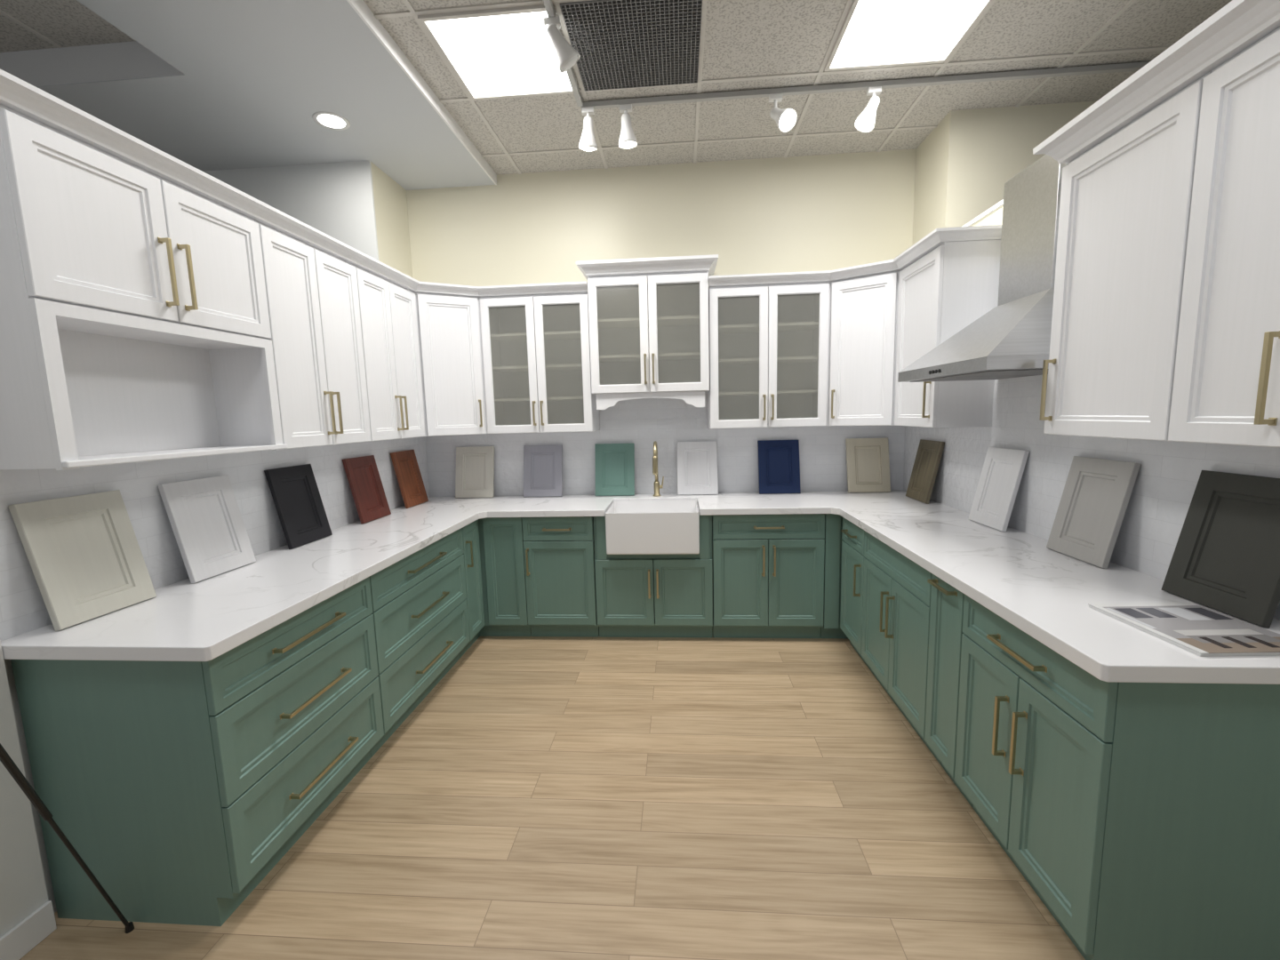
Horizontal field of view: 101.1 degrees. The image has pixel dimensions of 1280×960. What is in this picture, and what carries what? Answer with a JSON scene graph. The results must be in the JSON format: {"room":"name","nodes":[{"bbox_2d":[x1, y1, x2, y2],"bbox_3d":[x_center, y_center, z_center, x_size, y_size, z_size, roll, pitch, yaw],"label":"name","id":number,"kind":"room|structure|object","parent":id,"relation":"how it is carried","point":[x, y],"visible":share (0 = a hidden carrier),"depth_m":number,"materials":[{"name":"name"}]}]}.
{"room":"store","nodes":[
{"label":"store","id":0,"kind":"room"},
{"bbox_2d":[0,640,48,937],"bbox_3d":[-2.055,0.308,0.387,0.210,2.500,2.253,-1,7,4],"label":"wall","id":1,"kind":"structure","parent":0,"point":[23,891],"depth_m":1.56,"materials":[{"name":"white paint"}]},
{"bbox_2d":[0,900,56,959],"bbox_3d":[-1.913,1.496,0.528,0.013,0.100,2.253,-1,7,4],"label":"baseboard","id":2,"kind":"structure","parent":1,"relation":"attached to","point":[39,924],"depth_m":1.58,"materials":[{"name":"white wood"}]},
{"bbox_2d":[0,0,135,52],"bbox_3d":[-3.822,-1.863,0.172,2.750,0.050,5.115,-1,7,4],"label":"ceiling","id":3,"kind":"structure","parent":0,"point":[68,23],"depth_m":2.50,"materials":[{"name":"tile"}]},
{"bbox_2d":[0,9,62,47],"bbox_3d":[-3.993,-1.862,0.430,3.130,0.007,4.600,-1,7,4],"label":"trim","id":4,"kind":"structure","parent":3,"relation":"attached to","point":[2,12],"depth_m":2.51,"materials":[{"name":"silver metal"}]},
{"bbox_2d":[4,161,412,912],"bbox_3d":[-1.910,-0.405,2.829,0.151,3.300,2.775,-1,7,4],"label":"wall","id":5,"kind":"structure","parent":0,"point":[390,202],"depth_m":3.68,"materials":[{"name":"beige paint"}]},
{"bbox_2d":[0,104,287,470],"bbox_3d":[-1.740,-0.557,1.855,0.326,0.965,0.845,-1,7,4],"label":"upper cabinet","id":6,"kind":"object","parent":5,"relation":"attached to","point":[135,327],"visible":1,"depth_m":1.75,"materials":[{"name":"white wood"}]},
{"bbox_2d":[61,443,287,468],"bbox_3d":[-1.730,-0.093,1.913,0.295,0.020,0.845,-1,7,4],"label":"shelf","id":7,"kind":"object","parent":6,"relation":"attached to","point":[88,458],"depth_m":1.88,"materials":[{"name":"white wood"}]},
{"bbox_2d":[0,69,587,296],"bbox_3d":[-1.440,-1.180,2.655,0.988,0.055,2.825,2,8,28],"label":"crown molding","id":8,"kind":"structure","parent":6,"relation":"attached to","point":[17,94],"depth_m":1.91,"materials":[{"name":"white wood"}]},
{"bbox_2d":[0,436,429,640],"bbox_3d":[-1.820,0.060,2.877,0.008,0.560,2.767,-1,7,4],"label":"wall tile","id":9,"kind":"structure","parent":5,"relation":"attached to","point":[23,609],"depth_m":2.08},
{"bbox_2d":[254,219,371,449],"bbox_3d":[-1.684,-0.653,2.605,0.326,0.965,0.666,-1,7,4],"label":"upper cabinet","id":10,"kind":"object","parent":5,"relation":"attached to","point":[313,300],"visible":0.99,"depth_m":2.53,"materials":[{"name":"white wood"}]},
{"bbox_2d":[352,264,425,441],"bbox_3d":[-1.636,-0.735,3.254,0.326,0.965,0.638,-1,7,4],"label":"upper cabinet","id":11,"kind":"object","parent":5,"relation":"attached to","point":[388,309],"visible":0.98,"depth_m":3.20,"materials":[{"name":"white wood"}]},
{"bbox_2d":[35,0,495,190],"bbox_3d":[-3.229,-1.827,0.848,3.828,0.120,6.530,-1,7,4],"label":"ceiling","id":12,"kind":"structure","parent":0,"point":[257,73],"depth_m":2.78,"materials":[{"name":"grey paint"}]},
{"bbox_2d":[0,40,183,86],"bbox_3d":[-3.632,-2.077,2.711,2.750,0.167,0.004,-1,7,4],"label":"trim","id":13,"kind":"structure","parent":12,"relation":"attached to","point":[124,60],"depth_m":2.65,"materials":[{"name":"white paint"}]},
{"bbox_2d":[312,112,350,130],"bbox_3d":[-1.785,-2.077,3.049,0.192,0.004,0.192,-1,7,4],"label":"recessed light","id":14,"kind":"object","parent":12,"relation":"in","point":[329,120],"visible":1,"depth_m":3.04,"materials":[{"name":"white"}]},
{"bbox_2d":[203,160,379,261],"bbox_3d":[-2.481,-0.511,3.788,1.431,3.300,0.016,-1,7,4],"label":"wall","id":15,"kind":"structure","parent":0,"point":[335,199],"depth_m":3.58,"materials":[{"name":"white paint"}]},
{"bbox_2d":[19,636,1085,959],"bbox_3d":[0.042,1.274,2.501,10.000,0.050,9.500,-1,7,4],"label":"floor","id":16,"kind":"structure","parent":0,"point":[548,797],"depth_m":1.95,"materials":[{"name":"brown wood"}]},
{"bbox_2d":[0,743,134,933],"bbox_3d":[-1.501,0.832,1.235,0.622,1.220,0.662,-1,7,4],"label":"tripod stand","id":17,"kind":"object","parent":16,"relation":"on","point":[5,759],"visible":1,"depth_m":1.39,"materials":[{"name":"black plastic"}]},
{"bbox_2d":[10,576,383,926],"bbox_3d":[-1.510,0.906,2.004,0.666,0.884,0.810,-1,7,4],"label":"base cabinet","id":18,"kind":"object","parent":16,"relation":"on","point":[180,787],"visible":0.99,"depth_m":1.63,"materials":[{"name":"green paint"}]},
{"bbox_2d":[369,528,469,757],"bbox_3d":[-1.443,0.791,2.901,0.666,0.884,0.996,-1,7,4],"label":"base cabinet","id":19,"kind":"object","parent":16,"relation":"on","point":[420,605],"visible":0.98,"depth_m":2.75,"materials":[{"name":"green paint"}]},
{"bbox_2d":[459,517,531,657],"bbox_3d":[-1.253,0.668,3.844,0.952,0.884,0.919,-1,7,4],"label":"base cabinet","id":20,"kind":"object","parent":16,"relation":"on","point":[493,554],"visible":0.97,"depth_m":3.62,"materials":[{"name":"green paint"}]},
{"bbox_2d":[0,489,1279,684],"bbox_3d":[0.040,0.305,2.742,3.712,0.043,2.821,-1,7,4],"label":"countertop","id":21,"kind":"structure","parent":20,"relation":"on","point":[1045,593],"depth_m":1.93,"materials":[{"name":"white stone"}]},
{"bbox_2d":[8,489,156,631],"bbox_3d":[-1.841,0.253,1.763,0.104,0.400,0.305,-1,7,4],"label":"sample","id":22,"kind":"object","parent":21,"relation":"on","point":[84,556],"visible":1,"depth_m":1.74,"materials":[{"name":"beige wood"}]},
{"bbox_2d":[157,474,255,583],"bbox_3d":[-1.808,0.195,2.218,0.104,0.400,0.305,-1,7,4],"label":"sample","id":23,"kind":"object","parent":21,"relation":"on","point":[204,516],"visible":1,"depth_m":2.20,"materials":[{"name":"white wood"}]},
{"bbox_2d":[264,464,332,549],"bbox_3d":[-1.769,0.128,2.742,0.104,0.400,0.305,-1,7,4],"label":"sample","id":24,"kind":"object","parent":21,"relation":"on","point":[294,491],"visible":1,"depth_m":2.73,"materials":[{"name":"black wood"}]},
{"bbox_2d":[342,455,391,524],"bbox_3d":[-1.725,0.052,3.336,0.104,0.400,0.305,-1,7,4],"label":"sample","id":25,"kind":"object","parent":21,"relation":"on","point":[363,475],"visible":1,"depth_m":3.32,"materials":[{"name":"red wood"}]},
{"bbox_2d":[390,449,428,508],"bbox_3d":[-1.686,-0.014,3.860,0.104,0.400,0.305,-1,7,4],"label":"sample","id":26,"kind":"object","parent":21,"relation":"on","point":[405,465],"visible":1,"depth_m":3.84,"materials":[{"name":"brown wood"}]},
{"bbox_2d":[455,446,494,497],"bbox_3d":[-1.307,-0.062,4.165,0.305,0.400,0.104,-1,7,4],"label":"sample","id":27,"kind":"object","parent":21,"relation":"on","point":[475,465],"visible":1,"depth_m":4.16,"materials":[{"name":"beige wood"}]},
{"bbox_2d":[523,444,562,496],"bbox_3d":[-0.758,-0.071,4.123,0.305,0.400,0.104,-1,7,4],"label":"sample","id":28,"kind":"object","parent":21,"relation":"on","point":[542,464],"visible":1,"depth_m":4.12,"materials":[{"name":"grey wood"}]},
{"bbox_2d":[594,443,634,495],"bbox_3d":[-0.195,-0.080,4.080,0.305,0.400,0.104,-1,7,4],"label":"sample","id":29,"kind":"object","parent":21,"relation":"on","point":[614,462],"visible":1,"depth_m":4.08,"materials":[{"name":"green wood"}]},
{"bbox_2d":[605,500,699,554],"bbox_3d":[0.098,0.323,3.692,0.616,0.279,0.495,-1,7,4],"label":"farmhouse sink","id":30,"kind":"object","parent":21,"relation":"in","point":[632,527],"visible":1,"depth_m":3.45,"materials":[{"name":"white ceramic"}]},
{"bbox_2d":[652,440,663,496],"bbox_3d":[0.131,-0.078,3.904,0.087,0.423,0.230,-1,7,4],"label":"kitchen faucet","id":31,"kind":"object","parent":21,"relation":"on","point":[657,486],"visible":1,"depth_m":3.86,"materials":[{"name":"gold metal"}]},
{"bbox_2d":[676,441,718,495],"bbox_3d":[0.438,-0.090,4.032,0.305,0.400,0.104,-1,7,4],"label":"sample","id":32,"kind":"object","parent":21,"relation":"on","point":[697,461],"visible":1,"depth_m":4.03,"materials":[{"name":"white wood"}]},
{"bbox_2d":[757,440,800,494],"bbox_3d":[1.051,-0.100,3.985,0.305,0.400,0.104,-1,7,4],"label":"sample","id":33,"kind":"object","parent":21,"relation":"on","point":[779,465],"visible":1,"depth_m":3.98,"materials":[{"name":"blue wood"}]},
{"bbox_2d":[845,437,890,492],"bbox_3d":[1.704,-0.111,3.935,0.305,0.400,0.104,-1,7,4],"label":"sample","id":34,"kind":"object","parent":21,"relation":"on","point":[868,462],"visible":1,"depth_m":3.93,"materials":[{"name":"beige wood"}]},
{"bbox_2d":[905,439,944,503],"bbox_3d":[1.899,-0.064,3.517,0.104,0.400,0.305,-1,7,4],"label":"sample","id":35,"kind":"object","parent":21,"relation":"on","point":[929,453],"visible":1,"depth_m":3.50,"materials":[{"name":"brown wood"}]},
{"bbox_2d":[968,447,1029,532],"bbox_3d":[1.840,0.038,2.716,0.104,0.400,0.305,-1,7,4],"label":"sample","id":36,"kind":"object","parent":21,"relation":"on","point":[1003,468],"visible":1,"depth_m":2.70,"materials":[{"name":"white wood"}]},
{"bbox_2d":[1046,456,1140,568],"bbox_3d":[1.794,0.117,2.102,0.104,0.400,0.305,-1,7,4],"label":"sample","id":37,"kind":"object","parent":21,"relation":"on","point":[1095,498],"visible":1,"depth_m":2.08,"materials":[{"name":"grey wood"}]},
{"bbox_2d":[1088,601,1279,655],"bbox_3d":[1.521,0.402,1.446,0.300,0.011,0.336,-1,7,1],"label":"board","id":38,"kind":"object","parent":21,"relation":"on","point":[1198,630],"visible":1,"depth_m":1.42,"materials":[{"name":"white paper"}]},
{"bbox_2d":[1161,470,1279,628],"bbox_3d":[1.754,0.186,1.558,0.104,0.400,0.305,-1,7,4],"label":"sample","id":39,"kind":"object","parent":21,"relation":"on","point":[1226,558],"visible":1,"depth_m":1.56,"materials":[{"name":"black wood"}]},
{"bbox_2d":[521,516,599,636],"bbox_3d":[-0.527,0.643,3.895,0.482,0.884,0.666,-1,7,4],"label":"base cabinet","id":40,"kind":"object","parent":16,"relation":"on","point":[559,551],"visible":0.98,"depth_m":3.61,"materials":[{"name":"green paint"}]},
{"bbox_2d":[593,515,712,637],"bbox_3d":[0.113,0.633,3.846,0.793,0.884,0.666,-1,7,4],"label":"base cabinet","id":41,"kind":"object","parent":16,"relation":"on","point":[638,596],"visible":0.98,"depth_m":3.57,"materials":[{"name":"green paint"}]},
{"bbox_2d":[712,513,824,638],"bbox_3d":[0.875,0.621,3.788,0.725,0.884,0.666,-1,7,4],"label":"base cabinet","id":42,"kind":"object","parent":16,"relation":"on","point":[768,570],"visible":0.98,"depth_m":3.50,"materials":[{"name":"green paint"}]},
{"bbox_2d":[820,513,847,638],"bbox_3d":[1.612,0.605,3.762,0.741,0.884,0.646,-1,7,4],"label":"base cabinet","id":43,"kind":"object","parent":16,"relation":"on","point":[831,628],"visible":0.26,"depth_m":3.47,"materials":[{"name":"green paint"}]},
{"bbox_2d":[840,517,873,674],"bbox_3d":[1.595,0.673,3.225,0.666,0.884,0.423,-1,7,4],"label":"base cabinet","id":44,"kind":"object","parent":16,"relation":"on","point":[853,536],"visible":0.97,"depth_m":3.23,"materials":[{"name":"green paint"}]},
{"bbox_2d":[861,531,941,764],"bbox_3d":[1.550,0.750,2.619,0.666,0.884,0.796,-1,7,4],"label":"base cabinet","id":45,"kind":"object","parent":16,"relation":"on","point":[896,608],"visible":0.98,"depth_m":2.56,"materials":[{"name":"green paint"}]},
{"bbox_2d":[924,573,972,807],"bbox_3d":[1.511,0.816,2.099,0.666,0.884,0.247,-1,7,4],"label":"base cabinet","id":46,"kind":"object","parent":16,"relation":"on","point":[947,602],"visible":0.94,"depth_m":2.12,"materials":[{"name":"green paint"}]},
{"bbox_2d":[954,594,1279,959],"bbox_3d":[1.478,0.874,1.644,0.666,0.884,0.665,-1,7,4],"label":"base cabinet","id":47,"kind":"object","parent":16,"relation":"on","point":[1144,818],"visible":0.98,"depth_m":1.34,"materials":[{"name":"green paint"}]},
{"bbox_2d":[406,149,916,511],"bbox_3d":[0.128,-0.720,4.116,4.030,3.500,0.150,-1,7,4],"label":"wall","id":48,"kind":"structure","parent":0,"point":[831,212],"depth_m":3.88,"materials":[{"name":"beige paint"}]},
{"bbox_2d":[346,0,496,185],"bbox_3d":[-1.314,-1.831,0.705,0.012,0.077,6.530,-1,7,4],"label":"trim","id":49,"kind":"structure","parent":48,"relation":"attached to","point":[361,8],"depth_m":2.73,"materials":[{"name":"white"}]},
{"bbox_2d":[411,291,487,436],"bbox_3d":[-1.435,-0.814,3.844,0.640,0.965,0.573,-1,7,4],"label":"upper cabinet","id":50,"kind":"object","parent":48,"relation":"attached to","point":[448,326],"visible":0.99,"depth_m":3.67,"materials":[{"name":"white wood"}]},
{"bbox_2d":[479,292,599,433],"bbox_3d":[-0.723,-0.838,3.883,0.770,0.965,0.386,-1,7,4],"label":"upper cabinet","id":51,"kind":"object","parent":48,"relation":"attached to","point":[536,348],"visible":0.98,"depth_m":3.94,"materials":[{"name":"white wood"}]},
{"bbox_2d":[490,330,581,342],"bbox_3d":[-0.725,-1.063,3.897,0.736,0.018,0.279,-1,7,4],"label":"shelf","id":52,"kind":"object","parent":51,"relation":"attached to","point":[571,336],"depth_m":3.87,"materials":[{"name":"white"}]},
{"bbox_2d":[492,363,582,372],"bbox_3d":[-0.720,-0.834,3.926,0.736,0.018,0.279,-1,7,4],"label":"shelf","id":53,"kind":"object","parent":51,"relation":"attached to","point":[576,367],"depth_m":3.88,"materials":[{"name":"white"}]},
{"bbox_2d":[494,396,583,401],"bbox_3d":[-0.714,-0.606,3.955,0.736,0.018,0.279,-1,7,4],"label":"shelf","id":54,"kind":"object","parent":51,"relation":"attached to","point":[496,398],"depth_m":3.86,"materials":[{"name":"white"}]},
{"bbox_2d":[576,254,718,409],"bbox_3d":[0.071,-1.012,3.777,0.950,0.993,0.434,-1,7,4],"label":"upper cabinet","id":55,"kind":"object","parent":48,"relation":"attached to","point":[648,316],"visible":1,"depth_m":3.69,"materials":[{"name":"white wood"}]},
{"bbox_2d":[597,315,699,328],"bbox_3d":[0.072,-1.143,3.817,0.790,0.018,0.301,-1,7,4],"label":"shelf","id":56,"kind":"object","parent":55,"relation":"attached to","point":[682,322],"depth_m":3.80,"materials":[{"name":"white"}]},
{"bbox_2d":[599,352,700,362],"bbox_3d":[0.078,-0.895,3.848,0.790,0.018,0.301,-1,7,4],"label":"shelf","id":57,"kind":"object","parent":55,"relation":"attached to","point":[694,356],"depth_m":3.82,"materials":[{"name":"white"}]},
{"bbox_2d":[424,392,904,496],"bbox_3d":[0.133,-0.288,4.090,3.730,0.850,0.008,-1,7,4],"label":"wall tile","id":58,"kind":"structure","parent":48,"relation":"attached to","point":[641,422],"depth_m":4.08,"materials":[{"name":"white tile"}]},
{"bbox_2d":[707,281,829,428],"bbox_3d":[0.890,-0.864,3.760,0.798,0.965,0.386,-1,7,4],"label":"upper cabinet","id":59,"kind":"object","parent":48,"relation":"attached to","point":[768,343],"visible":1,"depth_m":3.86,"materials":[{"name":"white wood"}]},
{"bbox_2d":[718,389,817,396],"bbox_3d":[0.899,-0.632,3.832,0.764,0.018,0.279,-1,7,4],"label":"shelf","id":60,"kind":"object","parent":59,"relation":"attached to","point":[745,392],"depth_m":3.85,"materials":[{"name":"white"}]},
{"bbox_2d":[718,321,818,334],"bbox_3d":[0.888,-1.089,3.774,0.764,0.018,0.279,-1,7,4],"label":"shelf","id":61,"kind":"object","parent":59,"relation":"attached to","point":[804,327],"depth_m":3.75,"materials":[{"name":"white"}]},
{"bbox_2d":[718,355,818,365],"bbox_3d":[0.894,-0.861,3.803,0.764,0.018,0.279,-1,7,4],"label":"shelf","id":62,"kind":"object","parent":59,"relation":"attached to","point":[789,360],"depth_m":3.76,"materials":[{"name":"white"}]},
{"bbox_2d":[826,269,903,425],"bbox_3d":[1.615,-0.864,3.612,0.666,0.965,0.573,-1,7,4],"label":"upper cabinet","id":63,"kind":"object","parent":48,"relation":"attached to","point":[863,310],"visible":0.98,"depth_m":3.46,"materials":[{"name":"white wood"}]},
{"bbox_2d":[708,224,1001,287],"bbox_3d":[1.254,-1.323,3.243,1.678,0.055,0.533,4,9,38],"label":"crown molding","id":64,"kind":"structure","parent":63,"relation":"on","point":[938,236],"depth_m":3.32,"materials":[{"name":"white wood"}]},
{"bbox_2d":[363,0,1231,175],"bbox_3d":[1.761,-1.942,0.463,6.160,0.050,6.530,-1,7,4],"label":"ceiling","id":65,"kind":"structure","parent":0,"point":[743,37],"depth_m":2.95,"materials":[{"name":"tile"}]},
{"bbox_2d":[417,4,573,100],"bbox_3d":[-0.670,-2.117,2.640,0.603,0.019,0.625,-1,7,4],"label":"ceiling light panel","id":66,"kind":"object","parent":65,"relation":"attached to","point":[500,52],"visible":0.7,"depth_m":2.59,"materials":[{"name":"white plastic"}]},
{"bbox_2d":[543,0,583,106],"bbox_3d":[-0.420,-2.034,2.003,0.030,0.028,2.080,-1,7,4],"label":"track","id":67,"kind":"object","parent":65,"relation":"attached to","point":[548,5],"visible":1,"depth_m":2.76,"materials":[{"name":"grey metal"}]},
{"bbox_2d":[544,16,580,72],"bbox_3d":[-0.348,-1.972,2.401,0.150,0.195,0.124,-1,7,4],"label":"track spotlight","id":68,"kind":"object","parent":67,"relation":"attached to","point":[566,56],"visible":1,"depth_m":2.36,"materials":[{"name":"white metal"}]},
{"bbox_2d":[559,0,702,91],"bbox_3d":[-0.018,-2.130,2.590,0.625,0.013,0.625,-1,7,4],"label":"ceiling vent grille","id":69,"kind":"object","parent":65,"relation":"in","point":[620,44],"visible":0.98,"depth_m":2.54,"materials":[{"name":"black metal"}]},
{"bbox_2d":[373,0,1171,174],"bbox_3d":[1.730,-1.945,0.718,6.060,0.006,6.030,-1,7,4],"label":"ceiling grid","id":70,"kind":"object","parent":65,"relation":"attached to","point":[412,12],"depth_m":2.80,"materials":[{"name":"silver metal"}]},
{"bbox_2d":[580,61,1150,109],"bbox_3d":[1.238,-2.193,2.931,3.170,0.028,0.030,-1,7,4],"label":"track","id":71,"kind":"object","parent":65,"relation":"attached to","point":[1134,66],"visible":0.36,"depth_m":2.92,"materials":[{"name":"grey metal"}]},
{"bbox_2d":[578,106,597,151],"bbox_3d":[-0.310,-2.049,3.093,0.112,0.217,0.117,-1,7,4],"label":"track spotlight","id":72,"kind":"object","parent":71,"relation":"attached to","point":[588,142],"visible":1,"depth_m":3.05,"materials":[{"name":"white metal"}]},
{"bbox_2d":[618,104,637,149],"bbox_3d":[-0.072,-2.051,3.060,0.113,0.217,0.112,-1,7,4],"label":"track spotlight","id":73,"kind":"object","parent":71,"relation":"attached to","point":[628,140],"visible":1,"depth_m":3.03,"materials":[{"name":"white metal"}]},
{"bbox_2d":[768,93,796,132],"bbox_3d":[0.799,-2.054,2.939,0.111,0.224,0.169,-4,7,-17],"label":"track spotlight","id":74,"kind":"object","parent":71,"relation":"attached to","point":[785,119],"visible":1,"depth_m":2.92,"materials":[{"name":"white metal"}]},
{"bbox_2d":[854,86,881,132],"bbox_3d":[1.270,-2.068,2.933,0.140,0.219,0.112,-1,7,4],"label":"track spotlight","id":75,"kind":"object","parent":71,"relation":"attached to","point":[865,122],"visible":1,"depth_m":2.92,"materials":[{"name":"white metal"}]},
{"bbox_2d":[824,0,993,71],"bbox_3d":[1.267,-2.144,2.463,0.623,0.019,0.625,-1,7,4],"label":"ceiling light panel","id":76,"kind":"object","parent":65,"relation":"attached to","point":[873,34],"visible":1,"depth_m":2.52,"materials":[{"name":"white plastic"}]},
{"bbox_2d":[912,112,1003,244],"bbox_3d":[1.874,-0.355,1.415,0.151,3.360,5.030,-1,7,4],"label":"wall","id":77,"kind":"structure","parent":0,"point":[932,154],"depth_m":3.47,"materials":[{"name":"beige paint"}]},
{"bbox_2d":[894,239,1000,427],"bbox_3d":[1.736,-0.797,3.056,0.343,0.965,0.521,-1,7,4],"label":"upper cabinet","id":78,"kind":"object","parent":77,"relation":"attached to","point":[954,284],"visible":0.72,"depth_m":2.84,"materials":[{"name":"white wood"}]},
{"bbox_2d":[962,199,1003,226],"bbox_3d":[1.833,-1.228,1.064,0.170,0.020,4.550,-1,7,4],"label":"trim","id":79,"kind":"structure","parent":77,"relation":"on","point":[1001,203],"depth_m":2.88,"materials":[{"name":"white wood"}]},
{"bbox_2d":[897,154,1068,382],"bbox_3d":[1.593,-0.901,2.341,0.514,0.864,0.820,-1,7,4],"label":"range hood","id":80,"kind":"object","parent":77,"relation":"attached to","point":[1012,340],"visible":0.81,"depth_m":2.19,"materials":[{"name":"silver metal"}]},
{"bbox_2d":[903,374,1279,620],"bbox_3d":[1.878,-0.413,2.520,0.008,1.400,2.812,-1,7,4],"label":"backsplash","id":81,"kind":"structure","parent":77,"relation":"attached to","point":[1169,473],"depth_m":2.30,"materials":[{"name":"white tile"}]},
{"bbox_2d":[1039,71,1211,441],"bbox_3d":[1.633,-0.622,1.676,0.343,0.965,0.506,-1,7,4],"label":"upper cabinet","id":82,"kind":"object","parent":77,"relation":"attached to","point":[1125,204],"visible":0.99,"depth_m":1.64,"materials":[{"name":"white wood"}]},
{"bbox_2d":[1032,0,1279,163],"bbox_3d":[1.595,-1.121,1.460,0.368,0.080,0.944,-1,7,4],"label":"crown molding","id":83,"kind":"structure","parent":82,"relation":"on","point":[1239,24],"depth_m":1.44,"materials":[{"name":"white wood"}]},
{"bbox_2d":[1168,26,1279,447],"bbox_3d":[1.603,-0.570,1.271,0.343,0.965,0.303,-1,7,4],"label":"upper cabinet","id":84,"kind":"object","parent":77,"relation":"attached to","point":[1226,390],"visible":1,"depth_m":1.31,"materials":[{"name":"white wood"}]},
{"bbox_2d":[944,100,1097,227],"bbox_3d":[3.482,-1.877,3.171,3.141,0.860,0.016,-1,7,4],"label":"wall","id":85,"kind":"structure","parent":0,"point":[988,148],"depth_m":3.24,"materials":[{"name":"beige paint"}]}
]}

